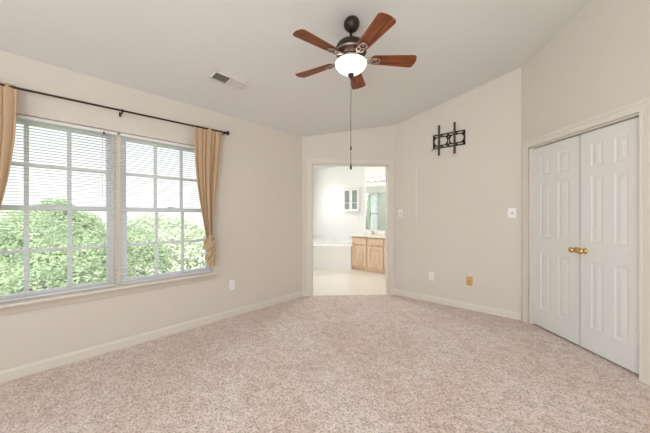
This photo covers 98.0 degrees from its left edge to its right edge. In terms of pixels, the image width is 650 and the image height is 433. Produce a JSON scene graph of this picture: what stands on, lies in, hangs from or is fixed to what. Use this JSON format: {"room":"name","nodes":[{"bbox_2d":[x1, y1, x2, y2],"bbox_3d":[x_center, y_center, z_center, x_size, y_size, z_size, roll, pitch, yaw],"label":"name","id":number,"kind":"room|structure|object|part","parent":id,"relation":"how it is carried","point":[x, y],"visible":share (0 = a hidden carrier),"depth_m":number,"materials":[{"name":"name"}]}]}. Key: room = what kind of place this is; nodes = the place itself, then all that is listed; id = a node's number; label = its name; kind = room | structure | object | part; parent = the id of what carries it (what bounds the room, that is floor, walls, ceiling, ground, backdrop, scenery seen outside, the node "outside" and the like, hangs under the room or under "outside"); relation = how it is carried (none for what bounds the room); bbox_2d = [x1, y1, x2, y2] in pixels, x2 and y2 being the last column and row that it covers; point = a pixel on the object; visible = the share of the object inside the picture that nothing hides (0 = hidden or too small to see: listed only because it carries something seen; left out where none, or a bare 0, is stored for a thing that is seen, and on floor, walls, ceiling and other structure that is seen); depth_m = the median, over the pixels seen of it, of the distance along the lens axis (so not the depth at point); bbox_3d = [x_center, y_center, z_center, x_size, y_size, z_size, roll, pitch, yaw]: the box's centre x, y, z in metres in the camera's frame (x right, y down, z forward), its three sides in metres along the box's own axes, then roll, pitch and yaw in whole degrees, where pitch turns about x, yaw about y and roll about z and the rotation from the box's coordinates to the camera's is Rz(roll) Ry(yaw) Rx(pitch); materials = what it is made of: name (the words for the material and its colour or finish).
{"room":"empty bedroom","nodes":[
{"label":"empty bedroom","id":0,"kind":"room"},
{"bbox_2d":[0,50,301,370],"bbox_3d":[-2.107,-0.010,2.501,0.160,2.460,5.190,0,0,42],"label":"wall","id":1,"kind":"structure","parent":0,"point":[257,231],"depth_m":3.03,"materials":[{"name":"white paint"}]},
{"bbox_2d":[0,118,113,299],"bbox_3d":[-2.292,-0.067,2.345,0.095,1.433,0.872,0,0,42],"label":"window","id":2,"kind":"structure","parent":1,"relation":"in","point":[110,248],"depth_m":2.42,"materials":[{"name":"white plastic"}]},
{"bbox_3d":[-2.283,0.273,2.337,0.030,0.726,0.828,0,0,42],"label":"sash","id":3,"kind":"part","parent":2,"relation":"part of","materials":[{"name":"white plastic"}]},
{"bbox_2d":[0,114,116,302],"bbox_3d":[-2.232,-0.071,2.303,0.045,1.421,0.882,0,0,42],"label":"blind","id":4,"kind":"object","parent":2,"relation":"attached to","point":[23,117],"visible":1,"depth_m":2.33,"materials":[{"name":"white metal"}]},
{"bbox_3d":[-2.236,0.633,2.306,0.022,0.012,0.876,0,0,42],"label":"rail","id":5,"kind":"part","parent":4,"relation":"part of","materials":[{"name":"white plastic"}]},
{"bbox_3d":[-2.309,-0.405,2.360,0.030,0.713,0.828,0,0,42],"label":"sash","id":6,"kind":"part","parent":2,"relation":"part of","materials":[{"name":"white plastic"}]},
{"bbox_2d":[0,275,215,315],"bbox_3d":[-1.890,0.698,2.608,0.018,0.060,1.850,0,0,42],"label":"trim","id":7,"kind":"structure","parent":1,"relation":"attached to","point":[23,308],"depth_m":2.47,"materials":[{"name":"paint"}]},
{"bbox_2d":[0,271,219,308],"bbox_3d":[-1.935,0.655,2.650,0.216,0.026,1.900,0,0,42],"label":"window sill","id":8,"kind":"structure","parent":1,"relation":"attached to","point":[14,303],"depth_m":2.46,"materials":[{"name":"beige paint"}]},
{"bbox_2d":[0,84,229,134],"bbox_3d":[-1.871,-0.953,2.558,0.114,0.099,2.148,0,0,42],"label":"curtain rod","id":9,"kind":"object","parent":1,"relation":"attached to","point":[14,87],"visible":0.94,"depth_m":2.48,"materials":[{"name":"metal"}]},
{"bbox_2d":[0,82,16,207],"bbox_3d":[-2.360,-0.185,1.930,0.123,1.546,0.347,0,0,42],"label":"curtain","id":10,"kind":"object","parent":9,"relation":"hanging from","point":[8,95],"visible":1,"depth_m":2.03,"materials":[{"name":"beige fabric"}]},
{"bbox_2d":[194,124,221,266],"bbox_3d":[-1.276,-0.215,3.130,0.123,1.546,0.318,0,0,39],"label":"curtain","id":11,"kind":"object","parent":9,"relation":"hanging from","point":[207,143],"visible":1,"depth_m":3.12,"materials":[{"name":"beige fabric"}]},
{"bbox_2d":[114,133,120,284],"bbox_3d":[-1.982,-0.067,2.688,0.095,1.434,0.052,0,0,42],"label":"trim","id":12,"kind":"structure","parent":1,"relation":"attached to","point":[117,260],"depth_m":2.65,"materials":[{"name":"white paint"}]},
{"bbox_2d":[0,291,302,382],"bbox_3d":[-2.012,1.177,2.476,0.014,0.085,4.980,0,0,42],"label":"baseboard","id":13,"kind":"structure","parent":1,"relation":"attached to","point":[6,375],"depth_m":2.63,"materials":[{"name":"beige paint"}]},
{"bbox_2d":[121,137,209,282],"bbox_3d":[-1.671,-0.067,3.033,0.095,1.433,0.878,0,0,42],"label":"window","id":14,"kind":"structure","parent":1,"relation":"in","point":[155,209],"depth_m":2.92,"materials":[{"name":"white plastic"}]},
{"bbox_3d":[-1.688,-0.405,3.048,0.030,0.713,0.834,0,0,42],"label":"sash","id":15,"kind":"part","parent":14,"relation":"part of","materials":[{"name":"white plastic"}]},
{"bbox_2d":[120,133,211,284],"bbox_3d":[-1.623,-0.071,2.978,0.045,1.421,0.888,0,0,42],"label":"blind","id":16,"kind":"object","parent":14,"relation":"attached to","point":[134,137],"visible":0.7,"depth_m":2.87,"materials":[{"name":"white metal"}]},
{"bbox_3d":[-1.844,-0.061,2.741,0.028,1.388,0.001,0,0,42],"label":"ladder cord","id":17,"kind":"part","parent":16,"relation":"part of","materials":[{"name":"white fabric"}]},
{"bbox_3d":[-1.627,0.633,2.981,0.022,0.012,0.882,0,0,42],"label":"rail","id":18,"kind":"part","parent":16,"relation":"part of","materials":[{"name":"white plastic"}]},
{"bbox_3d":[-1.661,0.273,3.025,0.030,0.726,0.834,0,0,42],"label":"sash","id":19,"kind":"part","parent":14,"relation":"part of","materials":[{"name":"white plastic"}]},
{"bbox_2d":[229,280,234,289],"bbox_3d":[-1.136,0.838,3.450,0.009,0.118,0.074,0,0,42],"label":"wall outlet","id":20,"kind":"object","parent":1,"relation":"attached to","point":[232,282],"visible":1,"depth_m":3.45,"materials":[{"name":"white plastic"}]},
{"bbox_2d":[302,125,395,290],"bbox_3d":[0.374,-0.115,4.434,1.457,2.669,0.120,0,0,-3],"label":"wall","id":21,"kind":"structure","parent":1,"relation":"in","point":[379,143],"depth_m":4.37,"materials":[{"name":"white paint"}]},
{"bbox_2d":[302,289,395,295],"bbox_3d":[0.378,1.177,4.367,1.457,0.085,0.014,0,0,-3],"label":"baseboard","id":22,"kind":"structure","parent":21,"relation":"attached to","point":[394,290],"depth_m":4.32,"materials":[{"name":"beige paint"}]},
{"bbox_2d":[307,159,392,295],"bbox_3d":[0.391,0.200,4.434,1.209,2.040,0.121,0,0,-3],"label":"door frame","id":23,"kind":"structure","parent":21,"relation":"attached to","point":[386,166],"depth_m":4.42,"materials":[{"name":"beige paint"}]},
{"bbox_2d":[0,0,592,136],"bbox_3d":[0.135,-1.778,1.239,5.180,1.182,6.260,0,0,42],"label":"ceiling","id":24,"kind":"structure","parent":0,"point":[169,49],"depth_m":2.49,"materials":[{"name":"white paint"}]},
{"bbox_2d":[207,68,248,90],"bbox_3d":[-0.947,-1.333,2.775,0.161,0.053,0.370,0,0,40],"label":"ceiling vent","id":25,"kind":"object","parent":24,"relation":"in","point":[217,75],"visible":1,"depth_m":2.76,"materials":[{"name":"metal"}]},
{"bbox_2d":[293,12,416,169],"bbox_3d":[0.182,-0.985,2.275,1.021,1.218,1.017,0,0,42],"label":"ceiling fan","id":26,"kind":"object","parent":24,"relation":"hanging from","point":[350,51],"visible":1,"depth_m":2.20,"materials":[{"name":"brown wood"}]},
{"bbox_3d":[-0.087,-1.270,2.465,0.369,0.006,0.136,0,11,32],"label":"blade","id":27,"kind":"part","parent":26,"relation":"part of","materials":[{"name":"brown wood"}]},
{"bbox_3d":[-0.059,-1.270,2.055,0.369,0.006,0.136,0,11,-40],"label":"blade","id":28,"kind":"part","parent":26,"relation":"part of","materials":[{"name":"brown wood"}]},
{"bbox_3d":[0.209,-1.196,2.279,0.254,0.098,0.254,0,0,42],"label":"lamp shade","id":29,"kind":"part","parent":26,"relation":"part of","materials":[{"name":"white glass"}]},
{"bbox_3d":[0.294,-1.270,2.618,0.136,0.006,0.369,-11,-3,14],"label":"blade","id":30,"kind":"part","parent":26,"relation":"part of","materials":[{"name":"brown wood"}]},
{"bbox_3d":[0.340,-1.270,1.955,0.136,0.006,0.369,12,-4,-22],"label":"blade","id":31,"kind":"part","parent":26,"relation":"part of","materials":[{"name":"brown wood"}]},
{"bbox_3d":[0.558,-1.270,2.303,0.369,0.006,0.136,0,-11,-4],"label":"blade","id":32,"kind":"part","parent":26,"relation":"part of","materials":[{"name":"brown wood"}]},
{"bbox_2d":[313,166,335,169],"bbox_3d":[0.198,-1.490,6.167,4.850,0.080,3.380,0,0,42],"label":"ceiling","id":33,"kind":"structure","parent":0,"point":[314,167],"depth_m":8.36,"materials":[{"name":"white paint"}]},
{"bbox_2d":[0,269,649,432],"bbox_3d":[-0.257,1.279,3.162,8.200,0.122,8.450,0,0,42],"label":"floor","id":34,"kind":"structure","parent":0,"point":[320,363],"depth_m":2.11,"materials":[{"name":"carpet"}]},
{"bbox_2d":[313,237,351,269],"bbox_3d":[-0.323,0.864,7.253,2.410,0.713,2.236,0,0,42],"label":"bathtub","id":35,"kind":"object","parent":34,"relation":"on","point":[328,254],"visible":0.42,"depth_m":6.45,"materials":[{"name":"white ceramic"}]},
{"bbox_2d":[351,230,384,273],"bbox_3d":[1.408,0.771,6.090,1.710,0.892,0.568,0,0,42],"label":"bathroom vanity","id":36,"kind":"object","parent":34,"relation":"on","point":[368,250],"visible":0.48,"depth_m":6.20,"materials":[{"name":"brown wood"}]},
{"bbox_3d":[0.766,0.550,6.324,0.370,0.140,0.024,0,0,42],"label":"drawer","id":37,"kind":"part","parent":36,"relation":"part of","materials":[{"name":"brown wood"}]},
{"bbox_3d":[0.768,0.870,6.327,0.370,0.450,0.022,0,0,42],"label":"cabinet door","id":38,"kind":"part","parent":36,"relation":"part of","materials":[{"name":"brown wood"}]},
{"bbox_2d":[351,230,384,237],"bbox_3d":[1.408,0.390,6.090,1.710,0.130,0.568,0,0,42],"label":"countertop","id":39,"kind":"structure","parent":36,"relation":"on","point":[367,233],"depth_m":6.52,"materials":[{"name":"beige stone"}]},
{"bbox_3d":[1.081,0.550,6.039,0.370,0.140,0.024,0,0,42],"label":"drawer","id":40,"kind":"part","parent":36,"relation":"part of","materials":[{"name":"brown wood"}]},
{"bbox_3d":[1.083,0.870,6.042,0.370,0.450,0.022,0,0,42],"label":"cabinet door","id":41,"kind":"part","parent":36,"relation":"part of","materials":[{"name":"brown wood"}]},
{"bbox_2d":[313,166,364,187],"bbox_3d":[0.435,-0.130,8.161,2.530,2.700,0.100,0,0,42],"label":"wall","id":42,"kind":"structure","parent":0,"point":[338,175],"depth_m":8.14,"materials":[{"name":"paint"}]},
{"bbox_2d":[313,183,364,239],"bbox_3d":[0.429,-0.080,8.091,2.415,1.600,0.012,0,0,42],"label":"tile","id":43,"kind":"structure","parent":42,"relation":"attached to","point":[330,221],"depth_m":8.22,"materials":[{"name":"white tile"}]},
{"bbox_2d":[343,187,360,211],"bbox_3d":[0.734,-0.456,7.701,0.530,0.645,0.159,0,0,42],"label":"medicine cabinet","id":44,"kind":"object","parent":43,"relation":"attached to","point":[351,196],"visible":1,"depth_m":7.62,"materials":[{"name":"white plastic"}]},
{"bbox_3d":[0.604,-0.453,7.747,0.251,0.605,0.017,0,0,42],"label":"door","id":45,"kind":"part","parent":44,"relation":"part of","materials":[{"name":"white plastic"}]},
{"bbox_3d":[0.605,-0.453,7.748,0.161,0.505,0.004,0,0,42],"label":"door glass","id":46,"kind":"part","parent":44,"relation":"part of","materials":[{"name":"clear glass"}]},
{"bbox_3d":[0.794,-0.453,7.577,0.161,0.505,0.004,0,0,42],"label":"door glass","id":47,"kind":"part","parent":44,"relation":"part of","materials":[{"name":"clear glass"}]},
{"bbox_3d":[0.794,-0.453,7.577,0.251,0.605,0.017,0,0,42],"label":"door","id":48,"kind":"part","parent":44,"relation":"part of","materials":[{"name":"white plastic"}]},
{"bbox_2d":[365,167,384,230],"bbox_3d":[2.035,-0.130,6.314,2.320,2.700,0.600,0,0,42],"label":"wall","id":49,"kind":"structure","parent":0,"point":[369,171],"depth_m":6.73,"materials":[{"name":"paint"}]},
{"bbox_2d":[366,185,384,229],"bbox_3d":[1.603,-0.205,6.295,1.655,1.040,0.006,0,0,42],"label":"wall mirror","id":50,"kind":"object","parent":49,"relation":"attached to","point":[375,195],"visible":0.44,"depth_m":6.66,"materials":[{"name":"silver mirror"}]},
{"bbox_2d":[367,176,384,181],"bbox_3d":[1.413,-0.875,6.378,1.150,0.110,0.136,0,0,42],"label":"vanity light","id":51,"kind":"object","parent":49,"relation":"attached to","point":[381,178],"visible":0.51,"depth_m":6.58,"materials":[{"name":"silver metal"}]},
{"bbox_2d":[396,67,520,312],"bbox_3d":[1.771,-0.287,3.898,1.686,3.015,0.120,0,0,42],"label":"wall","id":52,"kind":"structure","parent":0,"point":[463,228],"depth_m":3.74,"materials":[{"name":"white paint"}]},
{"bbox_2d":[398,209,401,216],"bbox_3d":[1.159,-0.050,4.358,0.072,0.118,0.017,0,0,42],"label":"light switch","id":53,"kind":"object","parent":52,"relation":"attached to","point":[399,210],"visible":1,"depth_m":4.36,"materials":[{"name":"white plastic"}]},
{"bbox_2d":[416,168,417,221],"bbox_3d":[1.357,-0.320,4.178,0.028,0.800,0.018,0,0,42],"label":"cable raceway","id":54,"kind":"object","parent":52,"relation":"attached to","point":[416,168],"visible":1,"depth_m":4.17,"materials":[{"name":"white paint"}]},
{"bbox_2d":[429,272,433,279],"bbox_3d":[1.520,0.851,4.037,0.074,0.118,0.009,0,0,42],"label":"wall outlet","id":55,"kind":"object","parent":52,"relation":"attached to","point":[431,274],"visible":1,"depth_m":4.03,"materials":[{"name":"white plastic"}]},
{"bbox_2d":[432,122,464,155],"bbox_3d":[1.680,-1.058,3.869,0.440,0.422,0.042,0,0,42],"label":"mount","id":56,"kind":"object","parent":52,"relation":"attached to","point":[454,132],"visible":1,"depth_m":3.86,"materials":[{"name":"black metal"}]},
{"bbox_3d":[1.591,-1.058,3.941,0.022,0.422,0.029,0,0,42],"label":"upright arm","id":57,"kind":"part","parent":56,"relation":"part of","materials":[{"name":"brown metal"}]},
{"bbox_3d":[1.696,-1.051,3.875,0.425,0.198,0.013,0,0,42],"label":"wall plate","id":58,"kind":"part","parent":56,"relation":"part of","materials":[{"name":"black metal"}]},
{"bbox_3d":[1.745,-1.058,3.802,0.022,0.422,0.029,0,0,42],"label":"upright arm","id":59,"kind":"part","parent":56,"relation":"part of","materials":[{"name":"brown metal"}]},
{"bbox_2d":[396,289,520,319],"bbox_3d":[1.704,1.177,3.868,1.626,0.085,0.014,0,0,42],"label":"baseboard","id":60,"kind":"structure","parent":52,"relation":"attached to","point":[484,309],"depth_m":3.75,"materials":[{"name":"beige paint"}]},
{"bbox_2d":[466,276,472,285],"bbox_3d":[1.890,0.846,3.700,0.076,0.118,0.014,0,0,42],"label":"outlet","id":61,"kind":"object","parent":52,"relation":"attached to","point":[469,280],"visible":1,"depth_m":3.70,"materials":[{"name":"gold metal"}]},
{"bbox_2d":[508,208,515,217],"bbox_3d":[2.239,-0.042,3.382,0.086,0.118,0.017,0,0,42],"label":"light switch","id":62,"kind":"object","parent":52,"relation":"attached to","point":[511,211],"visible":1,"depth_m":3.38,"materials":[{"name":"white plastic"}]},
{"bbox_2d":[521,0,649,374],"bbox_3d":[2.742,-0.498,1.695,0.750,3.556,3.395,0,0,-2],"label":"wall","id":63,"kind":"structure","parent":0,"point":[598,63],"depth_m":2.52,"materials":[{"name":"white paint"}]},
{"bbox_2d":[532,135,580,344],"bbox_3d":[2.345,0.222,2.915,0.099,1.960,0.561,0,0,-2],"label":"door","id":64,"kind":"structure","parent":63,"relation":"in","point":[556,168],"depth_m":2.86,"materials":[{"name":"white paint"}]},
{"bbox_3d":[2.337,0.315,2.664,0.065,0.055,0.055,0,0,-2],"label":"knob","id":65,"kind":"part","parent":64,"relation":"part of","materials":[{"name":"gold metal"}]},
{"bbox_2d":[523,96,649,385],"bbox_3d":[2.394,0.219,2.656,0.121,2.002,1.104,0,0,-2],"label":"door frame","id":66,"kind":"structure","parent":63,"relation":"attached to","point":[635,115],"depth_m":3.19,"materials":[{"name":"beige paint"}]},
{"bbox_2d":[577,117,638,373],"bbox_3d":[2.364,0.222,2.367,0.099,1.960,0.507,0,0,-2],"label":"door","id":67,"kind":"structure","parent":63,"relation":"in","point":[609,250],"depth_m":2.35,"materials":[{"name":"white paint"}]},
{"bbox_3d":[2.340,0.315,2.575,0.065,0.055,0.055,0,0,-2],"label":"knob","id":68,"kind":"part","parent":67,"relation":"part of","materials":[{"name":"gold metal"}]},
{"label":"outside","id":69,"kind":"structure","parent":0,"visible":0},
{"bbox_3d":[-29.495,5.422,40.094,90.000,0.596,160.000,0,0,42],"label":"ground","id":70,"kind":"structure","parent":69,"visible":0},
{"bbox_2d":[0,202,60,222],"bbox_3d":[-35.086,5.704,31.314,15.955,15.096,14.022,0,0,-26],"label":"tree","id":71,"kind":"object","parent":70,"relation":"on","point":[34,202],"visible":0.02,"depth_m":29.59,"materials":[{"name":"green plant"}]},
{"bbox_2d":[0,216,77,266],"bbox_3d":[-10.760,2.752,9.782,5.128,5.547,4.507,0,0,-15],"label":"tree","id":72,"kind":"object","parent":70,"relation":"on","point":[18,242],"visible":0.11,"depth_m":9.20,"materials":[{"name":"green plant"}]},
{"bbox_2d":[0,273,81,294],"bbox_3d":[-6.700,3.463,6.706,2.996,4.124,3.015,0,0,-39],"label":"tree","id":73,"kind":"object","parent":70,"relation":"on","point":[7,293],"visible":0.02,"depth_m":6.79,"materials":[{"name":"green plant"}]},
{"bbox_2d":[0,197,105,239],"bbox_3d":[-11.436,2.376,11.984,4.795,6.302,4.278,0,0,42],"label":"tree","id":74,"kind":"object","parent":70,"relation":"on","point":[75,219],"visible":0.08,"depth_m":11.91,"materials":[{"name":"green plant"}]},
{"bbox_2d":[10,211,101,223],"bbox_3d":[-31.515,6.643,34.401,13.982,14.703,14.068,0,0,-22],"label":"tree","id":75,"kind":"object","parent":70,"relation":"on","point":[97,218],"visible":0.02,"depth_m":36.54,"materials":[{"name":"green plant"}]},
{"bbox_2d":[0,234,138,294],"bbox_3d":[-6.870,3.002,7.546,3.506,5.047,3.989,0,0,-39],"label":"tree","id":76,"kind":"object","parent":70,"relation":"on","point":[43,256],"visible":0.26,"depth_m":7.10,"materials":[{"name":"green plant"}]},
{"bbox_2d":[79,272,127,284],"bbox_3d":[-5.963,3.494,7.505,2.652,4.062,2.973,0,0,-11],"label":"tree","id":77,"kind":"object","parent":70,"relation":"on","point":[91,274],"visible":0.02,"depth_m":7.26,"materials":[{"name":"green plant"}]},
{"bbox_2d":[41,224,172,275],"bbox_3d":[-7.862,2.874,9.455,4.245,5.305,4.271,0,0,9],"label":"tree","id":78,"kind":"object","parent":70,"relation":"on","point":[63,230],"visible":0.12,"depth_m":9.78,"materials":[{"name":"green plant"}]},
{"bbox_2d":[93,212,169,247],"bbox_3d":[-14.354,3.657,21.852,8.547,8.087,7.512,0,0,42],"label":"tree","id":79,"kind":"object","parent":70,"relation":"on","point":[148,226],"visible":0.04,"depth_m":20.53,"materials":[{"name":"green plant"}]},
{"bbox_2d":[130,260,170,277],"bbox_3d":[-6.848,3.667,10.517,4.006,4.313,4.559,0,0,-19],"label":"tree","id":80,"kind":"object","parent":70,"relation":"on","point":[141,263],"visible":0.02,"depth_m":9.69,"materials":[{"name":"green plant"}]},
{"bbox_2d":[130,218,204,244],"bbox_3d":[-10.802,4.547,19.997,6.844,8.620,7.673,0,0,17],"label":"tree","id":81,"kind":"object","parent":70,"relation":"on","point":[160,227],"visible":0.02,"depth_m":19.32,"materials":[{"name":"green plant"}]},
{"bbox_2d":[135,227,204,269],"bbox_3d":[-6.294,3.393,13.206,5.509,5.931,6.268,0,0,26],"label":"tree","id":82,"kind":"object","parent":70,"relation":"on","point":[198,249],"visible":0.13,"depth_m":11.73,"materials":[{"name":"green plant"}]},
{"bbox_2d":[163,266,186,272],"bbox_3d":[-5.186,3.941,10.148,4.020,4.201,3.995,0,0,5],"label":"tree","id":83,"kind":"object","parent":70,"relation":"on","point":[177,267],"visible":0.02,"depth_m":10.44,"materials":[{"name":"green plant"}]},
{"bbox_2d":[162,216,197,229],"bbox_3d":[-14.719,6.207,30.277,12.058,12.603,11.985,0,0,-30],"label":"tree","id":84,"kind":"object","parent":70,"relation":"on","point":[173,217],"visible":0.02,"depth_m":30.11,"materials":[{"name":"green plant"}]},
{"bbox_2d":[164,218,204,238],"bbox_3d":[-9.242,4.579,20.910,8.489,8.927,8.541,0,0,9],"label":"tree","id":85,"kind":"object","parent":70,"relation":"on","point":[187,224],"visible":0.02,"depth_m":19.85,"materials":[{"name":"green plant"}]}
]}

